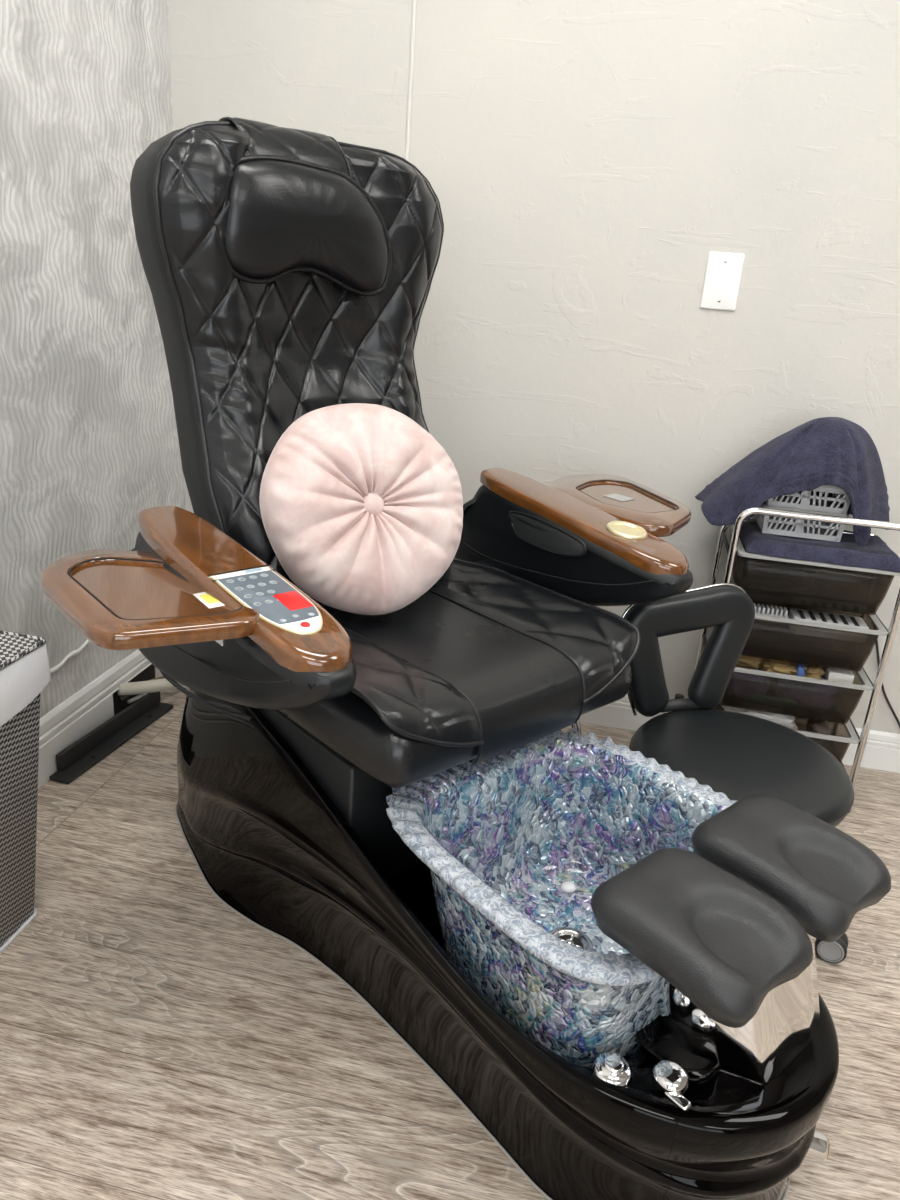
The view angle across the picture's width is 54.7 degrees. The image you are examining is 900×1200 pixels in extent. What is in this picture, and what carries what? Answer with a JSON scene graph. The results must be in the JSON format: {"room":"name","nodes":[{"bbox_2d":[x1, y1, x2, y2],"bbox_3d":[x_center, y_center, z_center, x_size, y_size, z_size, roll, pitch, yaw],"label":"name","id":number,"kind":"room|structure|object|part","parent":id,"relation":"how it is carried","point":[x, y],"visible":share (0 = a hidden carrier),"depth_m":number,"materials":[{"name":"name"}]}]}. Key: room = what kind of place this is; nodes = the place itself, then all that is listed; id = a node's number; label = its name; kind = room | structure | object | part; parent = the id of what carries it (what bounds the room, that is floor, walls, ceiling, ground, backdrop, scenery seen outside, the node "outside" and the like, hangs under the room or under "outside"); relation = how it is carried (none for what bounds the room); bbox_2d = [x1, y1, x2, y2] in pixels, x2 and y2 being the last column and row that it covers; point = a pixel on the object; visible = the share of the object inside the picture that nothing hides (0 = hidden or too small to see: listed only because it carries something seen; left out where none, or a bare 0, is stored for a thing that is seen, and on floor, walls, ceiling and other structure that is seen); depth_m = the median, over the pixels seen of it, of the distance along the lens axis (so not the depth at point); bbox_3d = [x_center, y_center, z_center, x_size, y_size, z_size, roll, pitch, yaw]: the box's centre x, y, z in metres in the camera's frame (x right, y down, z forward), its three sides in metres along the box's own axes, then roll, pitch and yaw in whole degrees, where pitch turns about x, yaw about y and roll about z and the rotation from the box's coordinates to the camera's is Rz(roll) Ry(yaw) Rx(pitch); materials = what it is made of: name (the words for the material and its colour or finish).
{"room":"salon","nodes":[
{"label":"salon","id":0,"kind":"room"},
{"bbox_2d":[0,0,185,717],"bbox_3d":[-1.258,-0.255,-0.308,0.100,2.750,5.491,8,21,10],"label":"wall","id":1,"kind":"structure","parent":0,"point":[89,442],"depth_m":1.84,"materials":[{"name":"grey paint"}]},
{"bbox_2d":[50,639,89,673],"bbox_3d":[-0.903,0.193,1.857,0.012,0.060,0.542,8,21,10],"label":"cable","id":2,"kind":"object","parent":1,"relation":"attached to","point":[73,653],"depth_m":1.99,"materials":[{"name":"white plastic"}]},
{"bbox_2d":[38,649,150,788],"bbox_3d":[-1.305,0.987,0.088,0.016,0.147,5.391,8,21,10],"label":"baseboard","id":3,"kind":"structure","parent":1,"relation":"attached to","point":[91,706],"depth_m":2.05,"materials":[{"name":"white paint"}]},
{"bbox_2d":[113,664,154,715],"bbox_3d":[-0.835,0.237,2.289,0.003,0.090,0.225,8,21,10],"label":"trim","id":4,"kind":"structure","parent":1,"relation":"attached to","point":[148,673],"depth_m":2.29,"materials":[{"name":"black"}]},
{"bbox_2d":[120,676,164,699],"bbox_3d":[-0.738,0.209,2.353,0.034,0.025,0.344,20,25,36],"label":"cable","id":5,"kind":"object","parent":1,"relation":"attached to","point":[122,697],"visible":0.14,"depth_m":2.23,"materials":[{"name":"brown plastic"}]},
{"bbox_2d":[117,678,183,695],"bbox_3d":[-0.685,0.180,2.342,0.067,0.070,0.435,20,26,37],"label":"drain pipe","id":6,"kind":"object","parent":1,"relation":"attached to","point":[130,688],"visible":0.36,"depth_m":2.23,"materials":[{"name":"beige"}]},
{"bbox_2d":[0,688,899,1199],"bbox_3d":[0.811,1.374,-0.237,4.563,0.050,5.591,8,21,10],"label":"floor","id":7,"kind":"structure","parent":0,"point":[158,1042],"depth_m":1.33,"materials":[{"name":"grey wood"}]},
{"bbox_2d":[0,630,50,953],"bbox_3d":[-0.852,0.347,1.362,0.292,0.524,0.376,8,21,10],"label":"laundry hamper","id":8,"kind":"object","parent":7,"relation":"on","point":[24,662],"visible":1,"depth_m":1.42,"materials":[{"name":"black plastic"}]},
{"bbox_3d":[-0.877,0.590,1.444,0.232,0.010,0.294,8,21,10],"label":"trim","id":9,"kind":"part","parent":8,"relation":"part of","materials":[{"name":"white fabric"}]},
{"bbox_2d":[49,692,172,784],"bbox_3d":[-0.814,0.321,2.119,0.050,0.051,0.405,10,21,15],"label":"metal track","id":10,"kind":"object","parent":7,"relation":"on","point":[86,752],"visible":0.94,"depth_m":2.10,"materials":[{"name":"black metal"}]},
{"bbox_2d":[127,686,187,703],"bbox_3d":[-0.685,0.240,2.388,0.401,0.036,0.057,-9,24,-33],"label":"cable","id":11,"kind":"object","parent":7,"relation":"on","point":[133,699],"visible":0.19,"depth_m":2.27,"materials":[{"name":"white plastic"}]},
{"bbox_2d":[40,117,890,1199],"bbox_3d":[-0.004,-0.020,1.364,1.110,1.331,1.257,2,20,-5],"label":"chair","id":12,"kind":"object","parent":7,"relation":"on","point":[604,955],"visible":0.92,"depth_m":1.32,"materials":[{"name":"black leather"}]},
{"bbox_2d":[40,550,259,649],"bbox_3d":[-0.390,0.013,1.117,0.335,0.060,0.284,8,21,10],"label":"tray","id":13,"kind":"object","parent":12,"relation":"on","point":[117,599],"depth_m":1.09,"materials":[{"name":"brown wood"}]},
{"bbox_3d":[-0.411,0.128,1.456,0.171,0.131,0.016,8,21,10],"label":"arm cord","id":14,"kind":"part","parent":12,"relation":"part of","materials":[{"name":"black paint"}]},
{"bbox_2d":[199,594,219,603],"bbox_3d":[-0.305,-0.002,1.105,0.019,0.001,0.032,-13,27,-40],"label":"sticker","id":15,"kind":"object","parent":12,"relation":"on","point":[203,598],"depth_m":1.10,"materials":[{"name":"yellow paper"}]},
{"bbox_3d":[-0.233,-0.373,1.561,0.569,0.821,0.294,-13,27,-40],"label":"backrest","id":16,"kind":"part","parent":12,"relation":"part of","materials":[{"name":"black leather"}]},
{"bbox_3d":[-0.309,0.047,1.216,0.120,0.219,0.546,-13,27,-40],"label":"arm","id":17,"kind":"part","parent":12,"relation":"part of","materials":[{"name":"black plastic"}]},
{"bbox_3d":[-0.291,-0.021,1.176,0.109,0.104,0.489,-13,27,-40],"label":"arm","id":18,"kind":"part","parent":12,"relation":"part of","materials":[{"name":"orange wood"}]},
{"bbox_3d":[-0.223,0.000,1.102,0.092,0.026,0.177,-13,27,-40],"label":"panel","id":19,"kind":"part","parent":12,"relation":"part of","materials":[{"name":"white plastic"}]},
{"bbox_3d":[-0.224,0.001,1.104,0.090,0.029,0.184,-13,27,-40],"label":"control panel","id":20,"kind":"part","parent":12,"relation":"part of","materials":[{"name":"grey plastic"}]},
{"bbox_3d":[-0.183,-0.357,1.506,0.562,0.798,0.230,-13,27,-40],"label":"backrest","id":21,"kind":"part","parent":12,"relation":"part of","materials":[{"name":"black leather"}]},
{"bbox_2d":[224,160,388,291],"bbox_3d":[-0.227,-0.613,1.437,0.330,0.192,0.048,-13,27,-40],"label":"pillow","id":22,"kind":"object","parent":12,"relation":"on","point":[329,219],"depth_m":1.41,"materials":[{"name":"black leather"}]},
{"bbox_2d":[259,403,462,614],"bbox_3d":[-0.139,-0.152,1.455,0.357,0.332,0.198,-6,23,-27],"label":"throw pillow","id":23,"kind":"object","parent":12,"relation":"on","point":[361,506],"visible":1,"depth_m":1.40,"materials":[{"name":"pink fabric"}]},
{"bbox_3d":[-0.038,0.094,1.463,0.240,0.108,0.500,-13,27,-40],"label":"seat","id":24,"kind":"part","parent":12,"relation":"part of","materials":[{"name":"black leather"}]},
{"bbox_3d":[-0.058,0.092,1.486,0.524,0.109,0.549,-13,27,-40],"label":"seat","id":25,"kind":"part","parent":12,"relation":"part of","materials":[{"name":"black leather"}]},
{"bbox_3d":[-0.021,0.604,1.587,0.553,0.004,1.334,-13,27,-40],"label":"trim","id":26,"kind":"part","parent":12,"relation":"part of","materials":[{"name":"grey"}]},
{"bbox_3d":[0.177,-0.120,1.613,0.012,0.058,0.206,-13,27,-40],"label":"inset trim","id":27,"kind":"part","parent":12,"relation":"part of","materials":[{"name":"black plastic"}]},
{"bbox_2d":[386,728,736,1066],"bbox_3d":[0.191,0.444,1.296,0.491,0.268,0.494,-13,26,-39],"label":"tub","id":28,"kind":"object","parent":12,"relation":"in","point":[495,866],"depth_m":1.28,"materials":[{"name":"blue glass"}]},
{"bbox_3d":[0.218,-0.079,1.665,0.120,0.219,0.546,-13,27,-40],"label":"arm","id":29,"kind":"part","parent":12,"relation":"part of","materials":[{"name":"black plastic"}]},
{"bbox_3d":[0.230,0.223,1.558,0.007,0.177,0.067,-13,27,-40],"label":"support rod","id":30,"kind":"part","parent":12,"relation":"part of","materials":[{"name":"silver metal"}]},
{"bbox_3d":[0.236,-0.147,1.625,0.109,0.104,0.489,-13,27,-40],"label":"arm","id":31,"kind":"part","parent":12,"relation":"part of","materials":[{"name":"orange wood"}]},
{"bbox_3d":[0.197,0.567,1.051,0.049,0.028,0.049,-13,27,-40],"label":"air control knob","id":32,"kind":"part","parent":12,"relation":"part of","materials":[{"name":"silver metal"}]},
{"bbox_2d":[547,474,690,536],"bbox_3d":[0.333,-0.180,1.778,0.297,0.068,0.418,8,21,10],"label":"tray","id":33,"kind":"object","parent":12,"relation":"on","point":[623,502],"depth_m":1.68,"materials":[{"name":"brown wood"}]},
{"bbox_3d":[0.263,0.573,1.039,0.043,0.032,0.043,-13,27,-40],"label":"water valve knob","id":34,"kind":"part","parent":12,"relation":"part of","materials":[{"name":"silver metal"}]},
{"bbox_3d":[0.266,0.585,1.018,0.015,0.009,0.032,-13,27,-40],"label":"valve lever","id":35,"kind":"part","parent":12,"relation":"part of","materials":[{"name":"silver metal"}]},
{"bbox_2d":[805,1130,828,1160],"bbox_3d":[0.485,0.731,1.169,0.040,0.038,0.038,10,21,16],"label":"outlet","id":36,"kind":"object","parent":12,"relation":"attached to","point":[818,1150],"depth_m":1.15,"materials":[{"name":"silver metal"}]},
{"bbox_2d":[621,583,853,962],"bbox_3d":[0.509,0.321,1.601,0.485,0.602,0.467,-7,23,-28],"label":"stool","id":37,"kind":"object","parent":7,"relation":"on","point":[739,756],"visible":0.49,"depth_m":1.63,"materials":[{"name":"black leather"}]},
{"bbox_3d":[0.489,0.269,1.676,0.018,0.087,0.223,-2,21,-17],"label":"post","id":38,"kind":"part","parent":37,"relation":"part of","materials":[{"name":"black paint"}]},
{"bbox_3d":[0.458,0.101,1.694,0.283,0.254,0.061,-2,21,-17],"label":"backrest","id":39,"kind":"part","parent":37,"relation":"part of","materials":[{"name":"black leather"}]},
{"bbox_3d":[0.521,0.302,1.574,0.388,0.059,0.388,8,21,10],"label":"seat","id":40,"kind":"part","parent":37,"relation":"part of","materials":[{"name":"black leather"}]},
{"bbox_2d":[692,507,899,812],"bbox_3d":[0.804,0.113,2.074,0.379,0.704,0.262,8,21,10],"label":"cart","id":41,"kind":"object","parent":7,"relation":"on","point":[841,713],"visible":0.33,"depth_m":1.97,"materials":[{"name":"silver metal"}]},
{"bbox_3d":[0.624,0.124,2.117,0.010,0.010,0.220,8,21,10],"label":"rail","id":42,"kind":"part","parent":41,"relation":"part of","materials":[{"name":"metal"}]},
{"bbox_3d":[0.644,-0.129,2.023,0.010,0.010,0.220,8,21,10],"label":"rail","id":43,"kind":"part","parent":41,"relation":"part of","materials":[{"name":"silver metal"}]},
{"bbox_2d":[727,666,769,697],"bbox_3d":[0.715,0.192,2.095,0.099,0.077,0.098,8,21,10],"label":"folded towel","id":44,"kind":"object","parent":41,"relation":"in","point":[740,685],"visible":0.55,"depth_m":2.06,"materials":[{"name":"purple fabric"}]},
{"bbox_2d":[736,647,762,669],"bbox_3d":[0.709,0.137,2.090,0.097,0.034,0.103,8,21,10],"label":"packet","id":45,"kind":"object","parent":44,"relation":"on","point":[750,658],"visible":0.61,"depth_m":2.06,"materials":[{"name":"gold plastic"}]},
{"bbox_2d":[720,696,797,729],"bbox_3d":[0.752,0.288,2.138,0.189,0.086,0.136,8,21,10],"label":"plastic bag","id":46,"kind":"object","parent":41,"relation":"in","point":[783,716],"visible":0.38,"depth_m":2.10,"materials":[{"name":"white plastic"}]},
{"bbox_2d":[743,694,796,707],"bbox_3d":[0.751,0.237,2.045,0.122,0.022,0.017,8,21,10],"label":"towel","id":47,"kind":"object","parent":41,"relation":"in","point":[754,698],"visible":1,"depth_m":2.04,"materials":[{"name":"fabric"}]},
{"bbox_2d":[753,603,788,624],"bbox_3d":[0.712,0.029,1.994,0.120,0.034,0.028,8,21,10],"label":"rack","id":48,"kind":"object","parent":41,"relation":"in","point":[760,610],"visible":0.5,"depth_m":1.98,"materials":[{"name":"grey plastic"}]},
{"bbox_2d":[742,553,817,591],"bbox_3d":[0.754,-0.068,1.995,0.162,0.082,0.106,8,21,10],"label":"drawer","id":49,"kind":"object","parent":41,"relation":"in","point":[766,575],"visible":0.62,"depth_m":1.95,"materials":[{"name":"black plastic"}]},
{"bbox_3d":[0.826,0.090,2.180,0.379,0.578,0.016,8,21,10],"label":"frame","id":50,"kind":"part","parent":41,"relation":"part of","materials":[{"name":"silver metal"}]},
{"bbox_2d":[775,675,838,710],"bbox_3d":[0.851,0.211,2.072,0.144,0.079,0.100,8,21,10],"label":"folded towel","id":51,"kind":"object","parent":41,"relation":"in","point":[815,696],"visible":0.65,"depth_m":2.03,"materials":[{"name":"purple fabric"}]},
{"bbox_2d":[761,654,797,678],"bbox_3d":[0.775,0.158,2.050,0.088,0.034,0.094,8,21,10],"label":"packet","id":52,"kind":"object","parent":51,"relation":"on","point":[775,664],"visible":0.88,"depth_m":2.03,"materials":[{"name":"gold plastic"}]},
{"bbox_2d":[795,664,804,676],"bbox_3d":[0.812,0.166,2.021,0.020,0.034,0.032,8,21,10],"label":"packet","id":53,"kind":"object","parent":51,"relation":"on","point":[800,668],"visible":0.69,"depth_m":2.01,"materials":[{"name":"blue plastic"}]},
{"bbox_2d":[798,656,824,678],"bbox_3d":[0.847,0.162,2.045,0.055,0.033,0.112,8,21,10],"label":"packet","id":54,"kind":"object","parent":51,"relation":"on","point":[813,669],"visible":0.8,"depth_m":2.02,"materials":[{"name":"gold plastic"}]},
{"bbox_2d":[820,656,853,683],"bbox_3d":[0.909,0.167,2.048,0.055,0.028,0.100,8,21,10],"label":"box","id":55,"kind":"object","parent":51,"relation":"on","point":[836,669],"visible":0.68,"depth_m":2.02,"materials":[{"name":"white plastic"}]},
{"bbox_2d":[806,716,830,742],"bbox_3d":[0.882,0.311,2.084,0.049,0.048,0.078,8,21,10],"label":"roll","id":56,"kind":"object","parent":41,"relation":"in","point":[818,725],"visible":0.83,"depth_m":2.06,"materials":[{"name":"brown"}]},
{"bbox_2d":[740,521,899,571],"bbox_3d":[0.831,-0.129,1.964,0.325,0.034,0.204,8,21,10],"label":"towel","id":57,"kind":"object","parent":41,"relation":"on","point":[875,553],"visible":0.82,"depth_m":1.89,"materials":[{"name":"blue fabric"}]},
{"bbox_2d":[756,501,848,541],"bbox_3d":[0.795,-0.188,1.981,0.181,0.064,0.137,8,21,10],"label":"plastic basket","id":58,"kind":"object","parent":57,"relation":"on","point":[801,528],"visible":0.48,"depth_m":1.93,"materials":[{"name":"grey plastic"}]},
{"bbox_2d":[766,485,849,513],"bbox_3d":[0.800,-0.247,1.959,0.181,0.064,0.137,8,21,10],"label":"plastic basket","id":59,"kind":"object","parent":58,"relation":"on","point":[839,503],"visible":0.32,"depth_m":1.91,"materials":[{"name":"grey plastic"}]},
{"bbox_2d":[695,417,889,545],"bbox_3d":[0.785,-0.288,1.951,0.437,0.253,0.247,8,21,10],"label":"towel","id":60,"kind":"object","parent":59,"relation":"on","point":[834,451],"visible":0.98,"depth_m":1.88,"materials":[{"name":"blue fabric"}]},
{"bbox_2d":[788,608,868,642],"bbox_3d":[0.860,0.058,1.982,0.160,0.037,0.080,8,21,10],"label":"tray","id":61,"kind":"object","parent":41,"relation":"in","point":[798,614],"visible":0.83,"depth_m":1.96,"materials":[{"name":"grey plastic"}]},
{"bbox_3d":[0.961,0.402,2.142,0.010,0.010,0.220,8,21,10],"label":"rail","id":62,"kind":"part","parent":41,"relation":"part of","materials":[{"name":"silver metal"}]},
{"bbox_3d":[0.969,0.299,2.104,0.010,0.010,0.220,8,21,10],"label":"rail","id":63,"kind":"part","parent":41,"relation":"part of","materials":[{"name":"silver metal"}]},
{"bbox_3d":[0.979,0.173,2.057,0.010,0.010,0.220,8,21,10],"label":"rail","id":64,"kind":"part","parent":41,"relation":"part of","materials":[{"name":"silver metal"}]},
{"bbox_3d":[0.989,0.047,2.010,0.010,0.010,0.220,8,21,10],"label":"rail","id":65,"kind":"part","parent":41,"relation":"part of","materials":[{"name":"silver metal"}]},
{"bbox_2d":[168,0,899,733],"bbox_3d":[1.514,-0.826,1.804,4.463,2.750,0.100,8,21,10],"label":"wall","id":66,"kind":"structure","parent":0,"point":[585,162],"depth_m":1.99,"materials":[{"name":"beige paint"}]},
{"bbox_2d":[405,0,416,161],"bbox_3d":[-0.097,-1.076,2.012,0.011,2.637,0.011,8,21,10],"label":"trim","id":67,"kind":"structure","parent":66,"relation":"attached to","point":[414,2],"depth_m":1.97,"materials":[{"name":"white"}]},
{"bbox_2d":[700,251,744,310],"bbox_3d":[0.619,-0.724,1.977,0.079,0.122,0.008,8,21,10],"label":"wall plate","id":68,"kind":"object","parent":66,"relation":"attached to","point":[723,274],"visible":1,"depth_m":1.98,"materials":[{"name":"white plastic"}]},
{"bbox_2d":[579,694,899,772],"bbox_3d":[1.359,0.425,2.218,4.363,0.102,0.016,8,21,10],"label":"baseboard","id":69,"kind":"structure","parent":66,"relation":"attached to","point":[882,749],"depth_m":2.27,"materials":[{"name":"white paint"}]},
{"bbox_2d":[873,542,899,727],"bbox_3d":[1.143,0.167,2.151,0.261,0.601,0.050,15,23,27],"label":"power cord","id":70,"kind":"object","parent":66,"relation":"attached to","point":[879,577],"visible":0.59,"depth_m":2.17,"materials":[{"name":"black paint"}]}
]}

